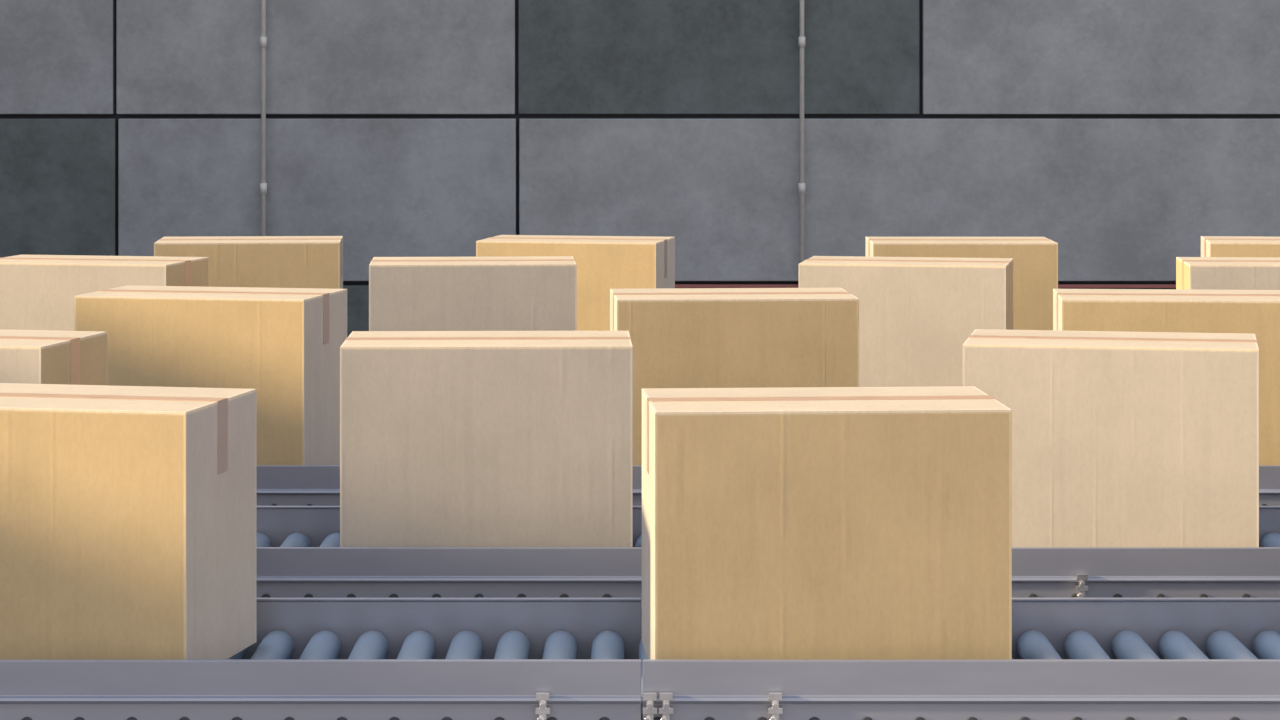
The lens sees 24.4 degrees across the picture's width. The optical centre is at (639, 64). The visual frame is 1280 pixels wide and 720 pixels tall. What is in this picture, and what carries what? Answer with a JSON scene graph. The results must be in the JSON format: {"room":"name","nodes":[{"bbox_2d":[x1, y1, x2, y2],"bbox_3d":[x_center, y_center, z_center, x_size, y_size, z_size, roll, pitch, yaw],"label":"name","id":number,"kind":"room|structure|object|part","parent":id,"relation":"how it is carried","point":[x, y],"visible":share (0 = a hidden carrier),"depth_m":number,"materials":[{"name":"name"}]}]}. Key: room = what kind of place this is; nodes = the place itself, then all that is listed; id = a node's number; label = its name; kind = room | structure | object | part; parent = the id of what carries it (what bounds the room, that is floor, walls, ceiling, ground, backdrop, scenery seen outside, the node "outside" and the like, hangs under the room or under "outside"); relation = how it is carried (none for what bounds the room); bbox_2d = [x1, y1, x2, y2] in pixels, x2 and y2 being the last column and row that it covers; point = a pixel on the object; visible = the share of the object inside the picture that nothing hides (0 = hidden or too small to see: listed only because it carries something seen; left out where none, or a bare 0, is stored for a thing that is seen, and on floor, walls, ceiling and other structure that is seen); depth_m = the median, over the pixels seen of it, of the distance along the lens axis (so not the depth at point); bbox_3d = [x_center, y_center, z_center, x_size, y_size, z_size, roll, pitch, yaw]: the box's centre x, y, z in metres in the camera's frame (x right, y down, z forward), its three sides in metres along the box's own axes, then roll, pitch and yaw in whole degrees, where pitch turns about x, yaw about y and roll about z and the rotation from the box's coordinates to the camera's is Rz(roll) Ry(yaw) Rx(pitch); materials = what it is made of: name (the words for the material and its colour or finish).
{"room":"factory floor","nodes":[
{"label":"factory floor","id":0,"kind":"room"},
{"bbox_2d":[0,0,1279,336],"bbox_3d":[0.000,-1.953,16.150,18.000,8.086,0.300,0,0,0],"label":"wall","id":1,"kind":"structure","parent":0,"point":[1122,135],"depth_m":16.00,"materials":[{"name":"concrete"}]},
{"bbox_2d":[260,0,266,235],"bbox_3d":[-2.030,-1.920,15.968,0.038,7.400,0.062,0,0,0],"label":"conduit pipe","id":2,"kind":"object","parent":1,"relation":"attached to","point":[263,39],"visible":0.59,"depth_m":15.94,"materials":[{"name":"metal"}]},
{"bbox_2d":[798,0,804,262],"bbox_3d":[0.873,-1.920,15.968,0.038,7.400,0.062,0,0,0],"label":"conduit pipe","id":3,"kind":"object","parent":1,"relation":"attached to","point":[801,40],"visible":0.59,"depth_m":15.94,"materials":[{"name":"metal"}]},
{"bbox_2d":[675,284,1175,287],"bbox_3d":[4.554,1.196,16.000,8.892,0.019,0.024,0,0,0],"label":"trim","id":4,"kind":"structure","parent":1,"relation":"attached to","point":[676,285],"depth_m":15.99,"materials":[{"name":"red paint"}]},
{"bbox_3d":[0.000,1.830,5.150,28.000,0.100,22.300,0,0,0],"label":"floor","id":5,"kind":"structure","parent":0,"visible":0},
{"bbox_2d":[0,598,1279,719],"bbox_3d":[0.000,1.377,5.127,9.200,0.805,0.605,0,0,0],"label":"conveyor","id":6,"kind":"object","parent":5,"relation":"on","point":[310,658],"visible":0.74,"depth_m":4.85,"materials":[{"name":"metal"}]},
{"bbox_2d":[0,383,255,658],"bbox_3d":[-1.014,0.804,5.166,0.602,0.453,0.360,0,0,12],"label":"cardboard box","id":7,"kind":"object","parent":6,"relation":"on","point":[128,513],"visible":0.97,"depth_m":4.98,"materials":[{"name":"beige cardboard"}]},
{"bbox_3d":[0.000,1.070,4.859,9.198,0.190,0.043,0,0,0],"label":"rail","id":8,"kind":"part","parent":6,"relation":"part of","materials":[{"name":"metal"}]},
{"bbox_3d":[0.000,1.070,5.406,9.198,0.190,0.043,0,0,0],"label":"rail","id":9,"kind":"part","parent":6,"relation":"part of","materials":[{"name":"metal"}]},
{"bbox_2d":[642,386,1011,658],"bbox_3d":[0.313,0.804,5.128,0.602,0.453,0.360,0,0,-4],"label":"cardboard box","id":10,"kind":"object","parent":6,"relation":"on","point":[791,522],"visible":0.96,"depth_m":4.95,"materials":[{"name":"beige cardboard"}]},
{"bbox_2d":[256,506,1279,637],"bbox_3d":[0.000,1.377,6.256,9.200,0.805,0.605,0,0,0],"label":"conveyor","id":11,"kind":"object","parent":5,"relation":"on","point":[299,553],"visible":0.37,"depth_m":5.97,"materials":[{"name":"metal"}]},
{"bbox_2d":[0,329,106,384],"bbox_3d":[-1.485,0.804,6.304,0.602,0.453,0.360,0,0,12],"label":"cardboard box","id":12,"kind":"object","parent":11,"relation":"on","point":[26,356],"visible":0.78,"depth_m":6.20,"materials":[{"name":"beige cardboard"}]},
{"bbox_2d":[340,331,632,546],"bbox_3d":[-0.320,0.804,6.255,0.602,0.453,0.360,0,0,-1],"label":"cardboard box","id":13,"kind":"object","parent":11,"relation":"on","point":[448,438],"visible":0.95,"depth_m":6.08,"materials":[{"name":"beige cardboard"}]},
{"bbox_3d":[0.000,1.070,5.989,9.198,0.190,0.043,0,0,0],"label":"rail","id":14,"kind":"part","parent":11,"relation":"part of","materials":[{"name":"metal"}]},
{"bbox_3d":[0.000,1.070,6.536,9.198,0.190,0.043,0,0,0],"label":"rail","id":15,"kind":"part","parent":11,"relation":"part of","materials":[{"name":"metal"}]},
{"bbox_2d":[963,329,1258,546],"bbox_3d":[0.996,0.804,6.247,0.602,0.453,0.360,0,0,11],"label":"cardboard box","id":16,"kind":"object","parent":11,"relation":"on","point":[1120,438],"visible":0.88,"depth_m":6.07,"materials":[{"name":"beige cardboard"}]},
{"bbox_2d":[256,465,1279,505],"bbox_3d":[0.000,1.377,7.481,9.200,0.805,0.605,0,0,0],"label":"conveyor","id":17,"kind":"object","parent":5,"relation":"on","point":[276,485],"visible":0.04,"depth_m":7.20,"materials":[{"name":"metal"}]},
{"bbox_2d":[75,285,346,464],"bbox_3d":[-1.086,0.804,7.526,0.602,0.453,0.360,0,0,12],"label":"cardboard box","id":18,"kind":"object","parent":17,"relation":"on","point":[283,344],"visible":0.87,"depth_m":7.36,"materials":[{"name":"beige cardboard"}]},
{"bbox_2d":[610,288,858,464],"bbox_3d":[0.233,0.804,7.487,0.602,0.453,0.360,0,0,-3],"label":"cardboard box","id":19,"kind":"object","parent":17,"relation":"on","point":[681,337],"visible":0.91,"depth_m":7.31,"materials":[{"name":"beige cardboard"}]},
{"bbox_2d":[1053,289,1279,464],"bbox_3d":[1.353,0.804,7.446,0.602,0.453,0.360,0,0,5],"label":"cardboard box","id":20,"kind":"object","parent":17,"relation":"on","point":[1257,312],"visible":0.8,"depth_m":7.27,"materials":[{"name":"beige cardboard"}]},
{"bbox_3d":[0.000,1.377,8.748,9.200,0.805,0.593,0,0,0],"label":"conveyor","id":21,"kind":"object","parent":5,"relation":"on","visible":0},
{"bbox_2d":[0,255,208,330],"bbox_3d":[-1.628,0.804,8.790,0.602,0.453,0.360,0,0,11],"label":"cardboard box","id":22,"kind":"object","parent":21,"relation":"on","point":[38,292],"visible":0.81,"depth_m":8.63,"materials":[{"name":"beige cardboard"}]},
{"bbox_2d":[369,256,576,330],"bbox_3d":[-0.493,0.804,8.749,0.602,0.453,0.360,0,0,-3],"label":"cardboard box","id":23,"kind":"object","parent":21,"relation":"on","point":[509,293],"visible":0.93,"depth_m":8.57,"materials":[{"name":"beige cardboard"}]},
{"bbox_2d":[799,256,1012,386],"bbox_3d":[0.789,0.804,8.732,0.602,0.453,0.360,0,0,11],"label":"cardboard box","id":24,"kind":"object","parent":21,"relation":"on","point":[917,315],"visible":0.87,"depth_m":8.55,"materials":[{"name":"beige cardboard"}]},
{"bbox_2d":[1176,257,1279,289],"bbox_3d":[1.901,0.804,8.713,0.602,0.453,0.360,0,0,4],"label":"cardboard box","id":25,"kind":"object","parent":21,"relation":"on","point":[1193,273],"visible":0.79,"depth_m":8.55,"materials":[{"name":"beige cardboard"}]},
{"bbox_3d":[0.000,1.377,9.807,9.200,0.805,0.593,0,0,0],"label":"conveyor","id":26,"kind":"object","parent":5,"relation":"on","visible":0},
{"bbox_2d":[154,236,342,288],"bbox_3d":[-1.291,0.804,9.810,0.602,0.453,0.360,0,0,-4],"label":"cardboard box","id":27,"kind":"object","parent":26,"relation":"on","point":[234,261],"visible":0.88,"depth_m":9.64,"materials":[{"name":"beige cardboard"}]},
{"bbox_2d":[476,235,674,330],"bbox_3d":[-0.210,0.804,9.842,0.602,0.453,0.360,0,0,11],"label":"cardboard box","id":28,"kind":"object","parent":26,"relation":"on","point":[604,263],"visible":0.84,"depth_m":9.65,"materials":[{"name":"beige cardboard"}]},
{"bbox_2d":[866,237,1057,329],"bbox_3d":[1.058,0.804,9.787,0.602,0.453,0.360,0,0,0],"label":"cardboard box","id":29,"kind":"object","parent":26,"relation":"on","point":[1035,259],"visible":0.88,"depth_m":9.61,"materials":[{"name":"beige cardboard"}]},
{"bbox_2d":[1201,236,1279,256],"bbox_3d":[2.174,0.804,9.788,0.602,0.453,0.360,0,0,6],"label":"cardboard box","id":30,"kind":"object","parent":26,"relation":"on","point":[1211,246],"visible":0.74,"depth_m":9.64,"materials":[{"name":"beige cardboard"}]}
]}

